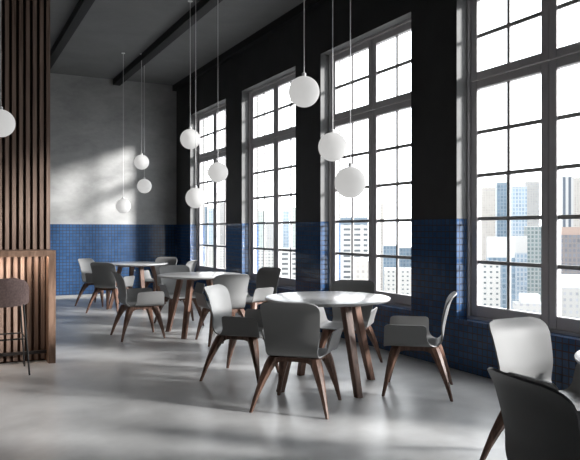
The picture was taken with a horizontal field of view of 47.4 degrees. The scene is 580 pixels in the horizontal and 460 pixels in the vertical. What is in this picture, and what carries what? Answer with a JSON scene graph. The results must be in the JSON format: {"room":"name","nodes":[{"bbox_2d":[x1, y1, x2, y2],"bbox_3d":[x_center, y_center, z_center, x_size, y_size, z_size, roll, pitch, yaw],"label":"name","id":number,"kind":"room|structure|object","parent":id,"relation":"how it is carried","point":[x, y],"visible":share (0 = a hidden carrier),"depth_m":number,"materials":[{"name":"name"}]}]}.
{"room":"cafe","nodes":[
{"label":"cafe","id":0,"kind":"room"},
{"bbox_2d":[50,73,176,295],"bbox_3d":[-6.449,-0.843,11.850,9.068,4.330,0.204,0,0,-27],"label":"wall","id":1,"kind":"structure","parent":0,"point":[86,113],"depth_m":13.19,"materials":[{"name":"grey paint"}]},
{"bbox_2d":[56,293,110,297],"bbox_3d":[-6.310,1.300,11.800,8.868,0.045,0.012,0,0,-27],"label":"baseboard","id":2,"kind":"structure","parent":1,"relation":"attached to","point":[85,295],"depth_m":12.89,"materials":[{"name":"grey"}]},
{"bbox_2d":[50,0,305,84],"bbox_3d":[-2.450,-3.108,4.469,9.368,0.200,16.990,0,0,-27],"label":"ceiling","id":3,"kind":"structure","parent":0,"point":[110,28],"depth_m":10.09,"materials":[{"name":"grey paint"}]},
{"bbox_2d":[0,0,14,136],"bbox_3d":[-2.663,-1.929,6.083,0.254,2.157,0.254,0,0,-27],"label":"pendant lamp","id":4,"kind":"object","parent":3,"relation":"hanging from","point":[7,121],"visible":1,"depth_m":6.04,"materials":[{"name":"grey glass"}]},
{"bbox_2d":[50,0,94,68],"bbox_3d":[-0.926,-2.950,5.259,0.120,0.115,16.590,0,0,-27],"label":"ceiling beam","id":5,"kind":"structure","parent":3,"relation":"attached to","point":[82,7],"depth_m":9.56,"materials":[{"name":"black paint"}]},
{"bbox_2d":[116,52,130,212],"bbox_3d":[-2.839,-1.641,11.258,0.254,2.735,0.254,0,0,-27],"label":"pendant lamp","id":6,"kind":"object","parent":3,"relation":"hanging from","point":[123,205],"visible":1,"depth_m":11.23,"materials":[{"name":"grey glass"}]},
{"bbox_2d":[134,53,148,169],"bbox_3d":[-2.540,-2.017,11.311,0.254,1.982,0.254,0,0,-27],"label":"pendant lamp","id":7,"kind":"object","parent":3,"relation":"hanging from","point":[141,161],"visible":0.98,"depth_m":11.26,"materials":[{"name":"grey glass"}]},
{"bbox_2d":[137,65,151,192],"bbox_3d":[-2.578,-1.825,11.697,0.254,2.367,0.254,0,0,-27],"label":"pendant lamp","id":8,"kind":"object","parent":3,"relation":"hanging from","point":[144,185],"visible":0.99,"depth_m":11.64,"materials":[{"name":"grey glass"}]},
{"bbox_2d":[113,0,222,85],"bbox_3d":[0.334,-2.950,5.913,0.140,0.115,16.590,0,0,-27],"label":"ceiling beam","id":9,"kind":"structure","parent":3,"relation":"attached to","point":[203,7],"depth_m":10.06,"materials":[{"name":"black paint"}]},
{"bbox_2d":[180,0,199,148],"bbox_3d":[-1.262,-1.954,8.358,0.254,1.877,0.254,0,0,-27],"label":"pendant lamp","id":10,"kind":"object","parent":3,"relation":"hanging from","point":[187,138],"visible":0.98,"depth_m":8.29,"materials":[{"name":"grey glass"}]},
{"bbox_2d":[185,0,205,207],"bbox_3d":[-1.170,-1.579,8.203,0.254,2.629,0.254,0,0,-27],"label":"pendant lamp","id":11,"kind":"object","parent":3,"relation":"hanging from","point":[195,197],"visible":1,"depth_m":8.14,"materials":[{"name":"grey glass"}]},
{"bbox_2d":[208,160,227,181],"bbox_3d":[-0.905,-1.800,8.301,0.254,2.417,0.254,0,0,-27],"label":"pendant lamp","id":12,"kind":"object","parent":3,"relation":"hanging from","point":[217,171],"visible":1,"depth_m":8.21,"materials":[{"name":"grey glass"}]},
{"bbox_2d":[289,0,319,106],"bbox_3d":[0.115,-2.006,5.423,0.254,2.005,0.254,0,0,-27],"label":"pendant lamp","id":13,"kind":"object","parent":3,"relation":"hanging from","point":[304,91],"visible":1,"depth_m":5.34,"materials":[{"name":"grey glass"}]},
{"bbox_2d":[318,0,346,160],"bbox_3d":[0.374,-1.803,5.803,0.254,2.410,0.254,0,0,-27],"label":"pendant lamp","id":14,"kind":"object","parent":3,"relation":"hanging from","point":[332,146],"visible":1,"depth_m":5.72,"materials":[{"name":"grey glass"}]},
{"bbox_2d":[335,0,365,197],"bbox_3d":[0.487,-1.631,5.342,0.254,2.754,0.254,0,0,-27],"label":"pendant lamp","id":15,"kind":"object","parent":3,"relation":"hanging from","point":[350,181],"visible":1,"depth_m":5.26,"materials":[{"name":"grey glass"}]},
{"bbox_2d":[0,296,506,459],"bbox_3d":[-2.450,1.422,4.469,9.368,0.200,16.990,0,0,-27],"label":"floor","id":16,"kind":"structure","parent":0,"point":[142,396],"depth_m":4.99,"materials":[{"name":"concrete"}]},
{"bbox_2d":[0,277,30,374],"bbox_3d":[-2.651,0.876,6.064,0.466,0.894,0.510,0,0,-27],"label":"bar stool","id":17,"kind":"object","parent":16,"relation":"on","point":[14,292],"visible":1,"depth_m":5.95,"materials":[{"name":"brown fabric"}]},
{"bbox_2d":[0,0,49,249],"bbox_3d":[-3.247,-0.843,6.610,1.600,4.330,0.085,0,0,-27],"label":"wall","id":18,"kind":"structure","parent":16,"relation":"on","point":[25,24],"depth_m":6.84,"materials":[{"name":"brown wood"}]},
{"bbox_2d":[0,249,55,362],"bbox_3d":[-3.132,0.764,6.374,1.600,1.115,0.440,0,0,-27],"label":"bar counter","id":19,"kind":"object","parent":16,"relation":"on","point":[37,267],"depth_m":6.57,"materials":[{"name":"brown wood"}]},
{"bbox_2d":[0,249,55,256],"bbox_3d":[-3.132,0.236,6.374,1.600,0.059,0.440,0,0,-27],"label":"countertop","id":20,"kind":"structure","parent":19,"relation":"on","point":[31,252],"depth_m":6.45,"materials":[{"name":"brown wood"}]},
{"bbox_2d":[75,258,119,306],"bbox_3d":[-3.385,0.917,11.612,0.584,0.811,0.594,0,0,19],"label":"armchair","id":21,"kind":"object","parent":16,"relation":"on","point":[87,276],"visible":0.44,"depth_m":11.48,"materials":[{"name":"grey plastic"}]},
{"bbox_2d":[86,262,134,312],"bbox_3d":[-2.870,0.917,10.587,0.594,0.811,0.584,0,0,18],"label":"armchair","id":22,"kind":"object","parent":16,"relation":"on","point":[103,278],"visible":0.81,"depth_m":10.41,"materials":[{"name":"grey plastic"}]},
{"bbox_2d":[110,271,165,341],"bbox_3d":[-1.889,0.917,8.145,0.584,0.811,0.594,0,0,-27],"label":"armchair","id":23,"kind":"object","parent":16,"relation":"on","point":[131,298],"visible":1,"depth_m":8.03,"materials":[{"name":"grey plastic"}]},
{"bbox_2d":[108,262,167,309],"bbox_3d":[-2.616,0.947,11.261,1.060,0.750,1.060,0,0,-29],"label":"round table","id":24,"kind":"object","parent":16,"relation":"on","point":[131,265],"visible":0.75,"depth_m":11.08,"materials":[{"name":"brown wood"}]},
{"bbox_2d":[144,257,180,303],"bbox_3d":[-2.368,0.917,12.078,0.594,0.811,0.584,0,0,18],"label":"armchair","id":25,"kind":"object","parent":16,"relation":"on","point":[170,260],"visible":0.34,"depth_m":12.26,"materials":[{"name":"grey plastic"}]},
{"bbox_2d":[157,260,197,306],"bbox_3d":[-1.865,0.917,11.076,0.584,0.811,0.594,0,0,14],"label":"armchair","id":26,"kind":"object","parent":16,"relation":"on","point":[191,264],"visible":0.2,"depth_m":10.93,"materials":[{"name":"grey plastic"}]},
{"bbox_2d":[154,265,204,325],"bbox_3d":[-1.541,0.917,9.222,0.594,0.811,0.584,0,0,-27],"label":"armchair","id":27,"kind":"object","parent":16,"relation":"on","point":[167,286],"visible":0.65,"depth_m":9.33,"materials":[{"name":"grey plastic"}]},
{"bbox_2d":[158,272,239,338],"bbox_3d":[-1.146,0.947,8.429,1.060,0.750,1.060,0,0,18],"label":"round table","id":28,"kind":"object","parent":16,"relation":"on","point":[190,277],"visible":0.71,"depth_m":8.22,"materials":[{"name":"brown wood"}]},
{"bbox_2d":[195,274,248,346],"bbox_3d":[-0.777,0.917,7.815,0.594,0.811,0.584,0,0,-27],"label":"armchair","id":29,"kind":"object","parent":16,"relation":"on","point":[236,284],"visible":0.67,"depth_m":7.68,"materials":[{"name":"grey plastic"}]},
{"bbox_2d":[199,284,278,382],"bbox_3d":[-0.451,0.917,5.958,0.584,0.811,0.594,0,0,19],"label":"armchair","id":30,"kind":"object","parent":16,"relation":"on","point":[248,328],"visible":0.83,"depth_m":5.80,"materials":[{"name":"grey plastic"}]},
{"bbox_2d":[235,267,280,312],"bbox_3d":[-0.442,0.917,8.743,0.584,0.811,0.594,0,0,-44],"label":"armchair","id":31,"kind":"object","parent":16,"relation":"on","point":[267,278],"visible":0.59,"depth_m":8.79,"materials":[{"name":"grey plastic"}]},
{"bbox_2d":[249,301,342,419],"bbox_3d":[0.064,0.917,4.933,0.594,0.811,0.584,0,0,18],"label":"armchair","id":32,"kind":"object","parent":16,"relation":"on","point":[290,331],"visible":1,"depth_m":4.75,"materials":[{"name":"grey plastic"}]},
{"bbox_2d":[265,291,390,397],"bbox_3d":[0.318,0.947,5.607,1.060,0.750,1.060,0,0,-29],"label":"round table","id":33,"kind":"object","parent":16,"relation":"on","point":[350,303],"visible":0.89,"depth_m":5.40,"materials":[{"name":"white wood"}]},
{"bbox_2d":[318,280,382,362],"bbox_3d":[0.566,0.917,6.423,0.594,0.811,0.584,0,0,18],"label":"armchair","id":34,"kind":"object","parent":16,"relation":"on","point":[365,286],"visible":0.59,"depth_m":6.54,"materials":[{"name":"grey plastic"}]},
{"bbox_2d":[382,291,456,401],"bbox_3d":[1.069,0.917,5.422,0.584,0.811,0.594,0,0,14],"label":"armchair","id":35,"kind":"object","parent":16,"relation":"on","point":[403,333],"visible":1,"depth_m":5.23,"materials":[{"name":"grey plastic"}]},
{"bbox_2d":[479,317,579,459],"bbox_3d":[1.411,0.917,3.566,0.594,0.811,0.584,0,0,-27],"label":"armchair","id":36,"kind":"object","parent":16,"relation":"on","point":[522,345],"visible":0.45,"depth_m":3.74,"materials":[{"name":"grey plastic"}]},
{"bbox_2d":[487,367,579,459],"bbox_3d":[1.058,0.917,2.400,0.584,0.811,0.594,0,0,-17],"label":"armchair","id":37,"kind":"object","parent":16,"relation":"on","point":[541,423],"visible":1,"depth_m":2.29,"materials":[{"name":"grey plastic"}]},
{"bbox_2d":[574,350,579,363],"bbox_3d":[1.783,0.947,2.807,1.060,0.750,1.060,0,0,18],"label":"round table","id":38,"kind":"object","parent":16,"relation":"on","point":[577,354],"visible":1,"depth_m":2.98,"materials":[{"name":"grey laminate"}]},
{"bbox_2d":[176,0,579,389],"bbox_3d":[1.575,-0.843,6.557,0.300,4.330,16.990,0,0,-27],"label":"wall","id":39,"kind":"structure","parent":0,"point":[438,27],"depth_m":7.54,"materials":[{"name":"black paint"}]},
{"bbox_2d":[196,102,225,271],"bbox_3d":[-1.374,-0.708,12.316,0.120,3.100,1.870,0,0,-27],"label":"window","id":40,"kind":"structure","parent":39,"relation":"in","point":[217,153],"depth_m":12.36,"materials":[{"name":"grey paint"}]},
{"bbox_2d":[172,0,327,90],"bbox_3d":[1.403,-2.950,6.468,0.088,0.115,16.590,0,0,-27],"label":"trim","id":41,"kind":"structure","parent":39,"relation":"attached to","point":[295,13],"depth_m":10.19,"materials":[{"name":"black paint"}]},
{"bbox_2d":[249,71,295,288],"bbox_3d":[-0.191,-0.708,10.035,0.120,3.100,1.870,0,0,-27],"label":"window","id":42,"kind":"structure","parent":39,"relation":"in","point":[278,136],"depth_m":10.19,"materials":[{"name":"grey paint"}]},
{"bbox_2d":[329,18,410,307],"bbox_3d":[0.989,-0.708,7.763,0.120,3.100,1.870,0,0,-27],"label":"window","id":43,"kind":"structure","parent":39,"relation":"in","point":[375,108],"depth_m":7.76,"materials":[{"name":"grey paint"}]},
{"bbox_2d":[467,0,579,336],"bbox_3d":[2.168,-0.708,5.490,0.120,3.100,1.870,0,0,-27],"label":"window","id":44,"kind":"structure","parent":39,"relation":"in","point":[552,58],"depth_m":5.62,"materials":[{"name":"grey paint"}]},
{"label":"outside","id":45,"kind":"structure","parent":0,"visible":0},
{"bbox_3d":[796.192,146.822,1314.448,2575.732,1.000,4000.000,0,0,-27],"label":"ground","id":46,"kind":"structure","parent":45,"visible":0},
{"bbox_2d":[205,207,206,243],"bbox_3d":[-142.223,53.971,1107.330,8.351,184.701,6.681,0,0,-4],"label":"tower block","id":47,"kind":"object","parent":46,"relation":"on","point":[205,207],"visible":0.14,"depth_m":1104.11,"materials":[{"name":"blue glass"}]},
{"bbox_2d":[208,208,212,244],"bbox_3d":[-124.337,56.711,1038.436,8.612,179.221,6.890,0,0,-4],"label":"tower block","id":48,"kind":"object","parent":46,"relation":"on","point":[210,210],"visible":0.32,"depth_m":1034.94,"materials":[{"name":"blue glass"}]},
{"bbox_2d":[205,246,223,268],"bbox_3d":[-101.507,83.669,888.774,37.023,125.305,29.618,0,0,-4],"label":"tower block","id":49,"kind":"object","parent":46,"relation":"on","point":[210,249],"visible":0.02,"depth_m":873.85,"materials":[{"name":"grey"}]},
{"bbox_2d":[219,203,223,244],"bbox_3d":[-109.157,51.553,1063.112,12.805,189.538,10.244,0,0,-4],"label":"tower block","id":50,"kind":"object","parent":46,"relation":"on","point":[221,205],"visible":0.11,"depth_m":1057.93,"materials":[{"name":"grey"}]},
{"bbox_2d":[259,210,262,247],"bbox_3d":[-44.650,58.921,994.085,12.718,174.802,10.174,0,0,-2],"label":"tower block","id":51,"kind":"object","parent":46,"relation":"on","point":[260,211],"visible":0.18,"depth_m":988.99,"materials":[{"name":"grey"}]},
{"bbox_2d":[259,250,273,268],"bbox_3d":[-27.338,83.461,698.349,20.877,125.723,16.702,0,0,-1],"label":"tower block","id":52,"kind":"object","parent":46,"relation":"on","point":[269,254],"visible":0.02,"depth_m":690.09,"materials":[{"name":"grey"}]},
{"bbox_2d":[265,224,273,247],"bbox_3d":[-27.900,68.351,901.342,10.856,155.943,8.685,0,0,-1],"label":"tower block","id":53,"kind":"object","parent":46,"relation":"on","point":[269,228],"visible":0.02,"depth_m":896.98,"materials":[{"name":"grey"}]},
{"bbox_2d":[282,210,288,247],"bbox_3d":[-5.582,59.887,923.897,9.743,172.871,7.794,0,0,0],"label":"tower block","id":54,"kind":"object","parent":46,"relation":"on","point":[285,213],"visible":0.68,"depth_m":920.04,"materials":[{"name":"blue glass"}]},
{"bbox_2d":[281,248,295,278],"bbox_3d":[-0.491,82.260,651.405,18.511,128.124,14.809,0,0,0],"label":"tower block","id":55,"kind":"object","parent":46,"relation":"on","point":[285,255],"visible":0.18,"depth_m":644.02,"materials":[{"name":"grey"}]},
{"bbox_2d":[292,207,295,247],"bbox_3d":[7.289,56.303,1015.981,9.952,180.039,7.961,0,0,0],"label":"tower block","id":56,"kind":"object","parent":46,"relation":"on","point":[293,208],"visible":0.18,"depth_m":1011.95,"materials":[{"name":"grey"}]},
{"bbox_2d":[340,217,367,279],"bbox_3d":[56.740,67.507,609.562,28.950,157.631,23.160,0,0,3],"label":"tower block","id":57,"kind":"object","parent":46,"relation":"on","point":[360,229],"visible":0.18,"depth_m":598.25,"materials":[{"name":"grey concrete"}]},
{"bbox_2d":[354,260,367,279],"bbox_3d":[49.363,84.070,464.723,11.831,124.505,9.464,0,0,4],"label":"tower block","id":58,"kind":"object","parent":46,"relation":"on","point":[360,266],"visible":0.18,"depth_m":460.04,"materials":[{"name":"grey"}]},
{"bbox_2d":[380,203,383,290],"bbox_3d":[119.344,55.902,878.217,10.578,180.839,8.462,0,0,5],"label":"tower block","id":59,"kind":"object","parent":46,"relation":"on","point":[381,204],"visible":0.32,"depth_m":873.85,"materials":[{"name":"grey"}]},
{"bbox_2d":[383,245,395,290],"bbox_3d":[115.054,82.234,764.718,14.353,128.176,11.483,0,0,5],"label":"tower block","id":60,"kind":"object","parent":46,"relation":"on","point":[387,249],"visible":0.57,"depth_m":759.21,"materials":[{"name":"blue glass"}]},
{"bbox_2d":[384,267,410,294],"bbox_3d":[85.530,88.262,515.446,23.731,116.119,18.985,0,0,6],"label":"tower block","id":61,"kind":"object","parent":46,"relation":"on","point":[389,272],"visible":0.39,"depth_m":506.36,"materials":[{"name":"grey"}]},
{"bbox_2d":[399,247,410,267],"bbox_3d":[142.081,84.026,812.752,19.486,124.592,15.588,0,0,6],"label":"tower block","id":62,"kind":"object","parent":46,"relation":"on","point":[403,251],"visible":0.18,"depth_m":805.13,"materials":[{"name":"blue glass"}]},
{"bbox_2d":[481,187,494,259],"bbox_3d":[291.189,42.436,976.362,26.306,207.771,21.044,0,0,10],"label":"tower block","id":63,"kind":"object","parent":46,"relation":"on","point":[487,193],"visible":0.18,"depth_m":966.32,"materials":[{"name":"grey concrete"}]},
{"bbox_2d":[481,264,499,306],"bbox_3d":[121.583,82.961,408.257,14.614,126.723,11.691,0,0,10],"label":"tower block","id":64,"kind":"object","parent":46,"relation":"on","point":[490,274],"visible":0.04,"depth_m":402.23,"materials":[{"name":"grey concrete"}]},
{"bbox_2d":[486,237,514,308],"bbox_3d":[178.407,76.293,560.371,21.295,140.059,17.036,0,0,11],"label":"tower block","id":65,"kind":"object","parent":46,"relation":"on","point":[496,246],"visible":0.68,"depth_m":552.07,"materials":[{"name":"white concrete"},{"name":"glass"}]},
{"bbox_2d":[495,182,506,236],"bbox_3d":[268.654,43.637,834.400,16.284,205.370,13.028,0,0,11],"label":"tower block","id":66,"kind":"object","parent":46,"relation":"on","point":[500,187],"visible":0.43,"depth_m":828.76,"materials":[{"name":"blue glass"}]},
{"bbox_2d":[511,186,526,235],"bbox_3d":[263.835,48.360,766.203,18.372,195.923,14.698,0,0,11],"label":"tower block","id":67,"kind":"object","parent":46,"relation":"on","point":[518,193],"visible":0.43,"depth_m":759.03,"materials":[{"name":"blue glass"}]},
{"bbox_2d":[511,236,526,300],"bbox_3d":[221.152,76.271,637.751,13.396,140.102,10.717,0,0,12],"label":"tower block","id":68,"kind":"object","parent":46,"relation":"on","point":[520,241],"visible":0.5,"depth_m":632.65,"materials":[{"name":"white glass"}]},
{"bbox_2d":[512,293,540,312],"bbox_3d":[127.091,90.254,351.126,15.658,112.135,12.527,0,0,12],"label":"tower block","id":69,"kind":"object","parent":46,"relation":"on","point":[530,302],"visible":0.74,"depth_m":345.82,"materials":[{"name":"grey concrete"}]},
{"bbox_2d":[524,181,538,225],"bbox_3d":[339.034,39.705,927.077,18.094,213.234,14.475,0,0,12],"label":"tower block","id":70,"kind":"object","parent":46,"relation":"on","point":[532,186],"visible":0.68,"depth_m":920.04,"materials":[{"name":"grey"}]},
{"bbox_2d":[524,226,540,301],"bbox_3d":[265.282,71.413,720.170,18.337,149.819,14.670,0,0,12],"label":"tower block","id":71,"kind":"object","parent":46,"relation":"on","point":[533,233],"visible":0.43,"depth_m":713.22,"materials":[{"name":"grey"}]},
{"bbox_2d":[561,176,572,226],"bbox_3d":[377.434,37.139,903.330,16.284,218.366,13.028,0,0,14],"label":"tower block","id":72,"kind":"object","parent":46,"relation":"on","point":[566,181],"visible":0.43,"depth_m":896.76,"materials":[{"name":"grey"}]},
{"bbox_2d":[561,274,579,318],"bbox_3d":[160.045,86.105,375.781,20.042,120.434,16.034,0,0,14],"label":"tower block","id":73,"kind":"object","parent":46,"relation":"on","point":[570,283],"visible":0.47,"depth_m":368.75,"materials":[{"name":"grey concrete"}]},
{"bbox_2d":[561,227,579,273],"bbox_3d":[251.845,72.074,585.464,26.967,148.497,21.573,0,0,14],"label":"tower block","id":74,"kind":"object","parent":46,"relation":"on","point":[570,236],"visible":0.28,"depth_m":576.31,"materials":[{"name":"brown"}]},
{"bbox_2d":[573,178,579,226],"bbox_3d":[459.059,32.441,1045.319,26.619,227.761,21.295,0,0,14],"label":"tower block","id":75,"kind":"object","parent":46,"relation":"on","point":[576,181],"visible":0.08,"depth_m":1036.71,"materials":[{"name":"grey"}]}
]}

